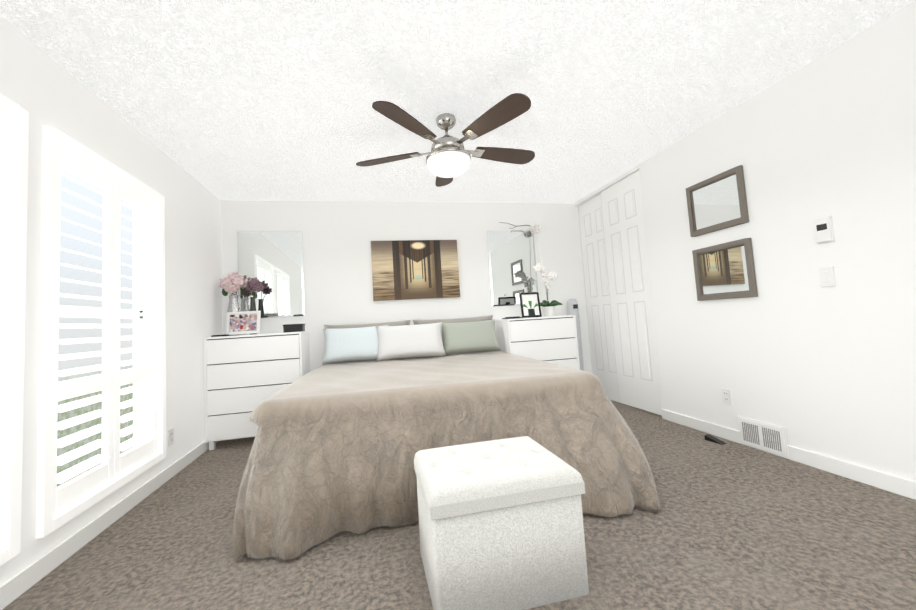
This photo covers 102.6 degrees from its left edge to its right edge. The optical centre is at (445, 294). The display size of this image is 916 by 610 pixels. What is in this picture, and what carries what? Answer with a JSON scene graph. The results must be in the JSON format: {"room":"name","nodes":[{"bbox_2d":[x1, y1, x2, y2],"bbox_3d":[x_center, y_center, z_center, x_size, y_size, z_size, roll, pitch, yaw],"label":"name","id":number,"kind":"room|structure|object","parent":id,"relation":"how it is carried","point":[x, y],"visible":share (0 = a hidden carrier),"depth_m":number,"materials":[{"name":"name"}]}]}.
{"room":"bedroom","nodes":[
{"label":"bedroom","id":0,"kind":"room"},
{"bbox_2d":[0,15,222,588],"bbox_3d":[-1.801,-0.008,1.049,0.140,2.440,5.610,-3,-4,-12],"label":"wall","id":1,"kind":"structure","parent":0,"point":[40,85],"depth_m":2.30,"materials":[{"name":"white paint"}]},
{"bbox_2d":[0,94,28,565],"bbox_3d":[-1.779,0.086,1.059,0.158,1.895,1.035,-3,-4,-12],"label":"window shutter","id":2,"kind":"object","parent":1,"relation":"attached to","point":[13,241],"visible":0.94,"depth_m":1.53,"materials":[{"name":"white wood"}]},
{"bbox_2d":[36,125,165,538],"bbox_3d":[-2.010,0.176,2.163,0.158,1.895,1.012,-3,-4,-12],"label":"window shutter","id":3,"kind":"object","parent":1,"relation":"attached to","point":[60,506],"visible":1,"depth_m":2.06,"materials":[{"name":"white wood"}]},
{"bbox_2d":[0,441,217,609],"bbox_3d":[-1.655,1.159,0.985,0.017,0.090,5.618,-3,-4,-12],"label":"baseboard","id":4,"kind":"structure","parent":1,"relation":"attached to","point":[12,589],"depth_m":1.87,"materials":[{"name":"white wood"}]},
{"bbox_2d":[168,428,173,446],"bbox_3d":[-2.033,1.054,2.724,0.008,0.115,0.072,-3,-4,-12],"label":"electrical outlet","id":5,"kind":"object","parent":1,"relation":"attached to","point":[170,437],"visible":1,"depth_m":2.72,"materials":[{"name":"white plastic"}]},
{"bbox_2d":[221,200,591,372],"bbox_3d":[0.089,0.109,4.382,5.209,2.440,0.140,-3,-4,-12],"label":"wall","id":6,"kind":"structure","parent":0,"point":[338,237],"depth_m":4.21,"materials":[{"name":"white paint"}]},
{"bbox_2d":[237,231,304,317],"bbox_3d":[-1.859,-0.224,3.923,0.648,0.930,0.008,-3,-4,-12],"label":"mirror","id":7,"kind":"object","parent":6,"relation":"attached to","point":[272,261],"visible":0.78,"depth_m":3.92,"materials":[{"name":"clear mirror"}]},
{"bbox_2d":[371,240,459,300],"bbox_3d":[-0.334,-0.293,4.235,1.000,0.680,0.032,-3,-4,-12],"label":"framed picture","id":8,"kind":"object","parent":6,"relation":"attached to","point":[413,269],"visible":0.96,"depth_m":4.21},
{"bbox_2d":[487,231,537,305],"bbox_3d":[0.834,-0.334,4.496,0.606,0.920,0.008,-3,-4,-12],"label":"mirror","id":9,"kind":"object","parent":6,"relation":"attached to","point":[512,263],"visible":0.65,"depth_m":4.49,"materials":[{"name":"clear mirror"}]},
{"bbox_2d":[0,0,913,202],"bbox_3d":[0.601,-1.383,1.663,5.209,0.100,5.890,-3,-4,-12],"label":"ceiling","id":10,"kind":"structure","parent":0,"point":[270,100],"depth_m":2.12,"materials":[{"name":"white paint"}]},
{"bbox_2d":[356,93,534,186],"bbox_3d":[0.041,-1.033,2.587,1.323,0.404,1.325,-3,-4,-12],"label":"fan","id":11,"kind":"object","parent":10,"relation":"hanging from","point":[448,158],"visible":1,"depth_m":2.42,"materials":[{"name":"brown wood"}]},
{"bbox_2d":[2,400,915,609],"bbox_3d":[0.750,1.146,1.490,5.209,0.100,5.890,-3,-4,-12],"label":"floor","id":12,"kind":"structure","parent":0,"point":[730,525],"depth_m":1.62,"materials":[{"name":"carpet"}]},
{"bbox_2d":[204,331,309,449],"bbox_3d":[-1.794,0.887,3.595,0.835,1.005,0.478,-3,-4,-12],"label":"dresser","id":13,"kind":"object","parent":12,"relation":"on","point":[245,376],"visible":0.69,"depth_m":3.35,"materials":[{"name":"white wood"}]},
{"bbox_2d":[211,334,229,336],"bbox_3d":[-2.104,0.380,3.440,0.140,0.017,0.060,-3,-4,-12],"label":"remote control","id":14,"kind":"object","parent":13,"relation":"on","point":[219,335],"visible":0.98,"depth_m":3.41,"materials":[{"name":"black plastic"}]},
{"bbox_2d":[217,272,263,335],"bbox_3d":[-2.041,0.078,3.681,0.422,0.645,0.242,-3,-4,-12],"label":"vase","id":15,"kind":"object","parent":13,"relation":"on","point":[232,283],"visible":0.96,"depth_m":3.64,"materials":[{"name":"clear glass"}]},
{"bbox_2d":[226,311,260,334],"bbox_3d":[-1.925,0.272,3.527,0.300,0.220,0.077,-3,-12,-8],"label":"photo frame","id":16,"kind":"object","parent":13,"relation":"on","point":[243,322],"visible":0.96,"depth_m":3.49,"materials":[{"name":"white plastic"}]},
{"bbox_2d":[283,324,304,332],"bbox_3d":[-1.524,0.334,3.708,0.190,0.078,0.150,-3,-4,-12],"label":"jewelry box","id":17,"kind":"object","parent":13,"relation":"on","point":[293,327],"visible":1,"depth_m":3.64,"materials":[{"name":"black plastic"}]},
{"bbox_2d":[233,315,659,559],"bbox_3d":[-0.159,0.709,2.906,2.294,1.049,2.517,-3,-4,-12],"label":"bed","id":18,"kind":"object","parent":12,"relation":"on","point":[355,422],"visible":0.98,"depth_m":1.97,"materials":[{"name":"beige fabric"}]},
{"bbox_2d":[414,436,588,609],"bbox_3d":[0.197,0.900,1.522,0.585,0.460,0.460,-3,-4,-12],"label":"ottoman","id":19,"kind":"object","parent":12,"relation":"on","point":[501,526],"visible":1,"depth_m":1.32,"materials":[{"name":"fabric"}]},
{"bbox_2d":[495,315,579,369],"bbox_3d":[1.044,0.760,4.200,0.802,1.005,0.478,-3,-4,-12],"label":"dresser","id":20,"kind":"object","parent":12,"relation":"on","point":[551,339],"visible":0.46,"depth_m":4.00,"materials":[{"name":"white wood"}]},
{"bbox_2d":[502,316,522,318],"bbox_3d":[0.751,0.253,4.088,0.200,0.022,0.140,-3,-4,-12],"label":"tablet","id":21,"kind":"object","parent":20,"relation":"on","point":[512,317],"visible":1,"depth_m":4.03,"materials":[{"name":"black plastic"}]},
{"bbox_2d":[519,292,541,317],"bbox_3d":[0.956,0.112,4.125,0.235,0.283,0.072,-2,-11,-15],"label":"art","id":22,"kind":"object","parent":20,"relation":"on","point":[530,304],"visible":0.96,"depth_m":4.12,"materials":[{"name":"white paper"}]},
{"bbox_2d":[499,222,562,316],"bbox_3d":[1.030,-0.325,4.325,0.625,1.172,0.360,-3,-4,-12],"label":"orchid pot","id":23,"kind":"object","parent":20,"relation":"on","point":[548,308],"visible":0.98,"depth_m":4.28,"materials":[{"name":"white ceramic"}]},
{"bbox_2d":[567,299,583,370],"bbox_3d":[1.586,0.644,4.452,0.200,1.204,0.200,-3,-4,-12],"label":"tower fan","id":24,"kind":"object","parent":12,"relation":"on","point":[572,307],"visible":0.4,"depth_m":4.41,"materials":[{"name":"white plastic"}]},
{"bbox_2d":[704,434,726,444],"bbox_3d":[2.040,1.089,2.768,0.050,0.035,0.130,-2,-4,-22],"label":"wedge","id":25,"kind":"object","parent":12,"relation":"on","point":[708,437],"visible":1,"depth_m":2.77,"materials":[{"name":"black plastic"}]},
{"bbox_2d":[639,0,915,481],"bbox_3d":[2.482,-0.241,1.358,0.140,2.440,4.426,-3,-4,-12],"label":"wall","id":26,"kind":"structure","parent":0,"point":[801,355],"depth_m":2.21,"materials":[{"name":"white paint"}]},
{"bbox_2d":[573,165,661,415],"bbox_3d":[1.901,-0.018,4.093,0.116,2.438,1.180,-3,-4,-12],"label":"closet doors","id":27,"kind":"structure","parent":26,"relation":"in","point":[623,351],"depth_m":3.96,"materials":[{"name":"white wood"}]},
{"bbox_2d":[686,165,748,236],"bbox_3d":[2.067,-0.699,2.811,0.027,0.414,0.460,-3,-4,-12],"label":"framed mirror","id":28,"kind":"object","parent":26,"relation":"attached to","point":[717,202],"visible":0.98,"depth_m":2.78,"materials":[{"name":"brown metal"}]},
{"bbox_2d":[692,238,757,300],"bbox_3d":[2.098,-0.177,2.776,0.027,0.417,0.460,-3,-4,-12],"label":"framed mirror","id":29,"kind":"object","parent":26,"relation":"attached to","point":[725,270],"visible":0.98,"depth_m":2.75,"materials":[{"name":"brown metal"}]},
{"bbox_2d":[721,388,731,404],"bbox_3d":[2.143,0.772,2.797,0.008,0.115,0.072,-3,-4,-12],"label":"electrical outlet","id":30,"kind":"object","parent":26,"relation":"attached to","point":[726,396],"visible":1,"depth_m":2.79,"materials":[{"name":"white plastic"}]},
{"bbox_2d":[737,416,788,458],"bbox_3d":[2.191,0.978,2.545,0.014,0.201,0.315,-3,-4,-12],"label":"air vent","id":31,"kind":"object","parent":26,"relation":"in","point":[766,437],"visible":1,"depth_m":2.53,"materials":[{"name":"white metal"}]},
{"bbox_2d":[661,409,915,499],"bbox_3d":[2.475,0.933,1.259,0.017,0.090,4.430,-3,-4,-12],"label":"baseboard","id":32,"kind":"structure","parent":26,"relation":"attached to","point":[888,482],"depth_m":2.18,"materials":[{"name":"white wood"}]},
{"bbox_2d":[813,216,834,243],"bbox_3d":[2.223,-0.381,2.157,0.019,0.150,0.085,-3,-4,-12],"label":"thermostat","id":33,"kind":"object","parent":26,"relation":"attached to","point":[823,229],"visible":1,"depth_m":2.15,"materials":[{"name":"white plastic"}]},
{"bbox_2d":[818,266,835,286],"bbox_3d":[2.240,-0.106,2.154,0.010,0.115,0.072,-3,-4,-12],"label":"switch plate","id":34,"kind":"object","parent":26,"relation":"attached to","point":[827,276],"visible":1,"depth_m":2.15,"materials":[{"name":"white plastic"}]},
{"label":"outside","id":35,"kind":"structure","parent":0,"visible":0},
{"bbox_2d":[57,169,132,486],"bbox_3d":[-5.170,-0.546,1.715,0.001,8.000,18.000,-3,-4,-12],"label":"window","id":36,"kind":"structure","parent":35,"point":[71,229],"depth_m":6.23,"materials":[{"name":"clear glass"}]}
]}

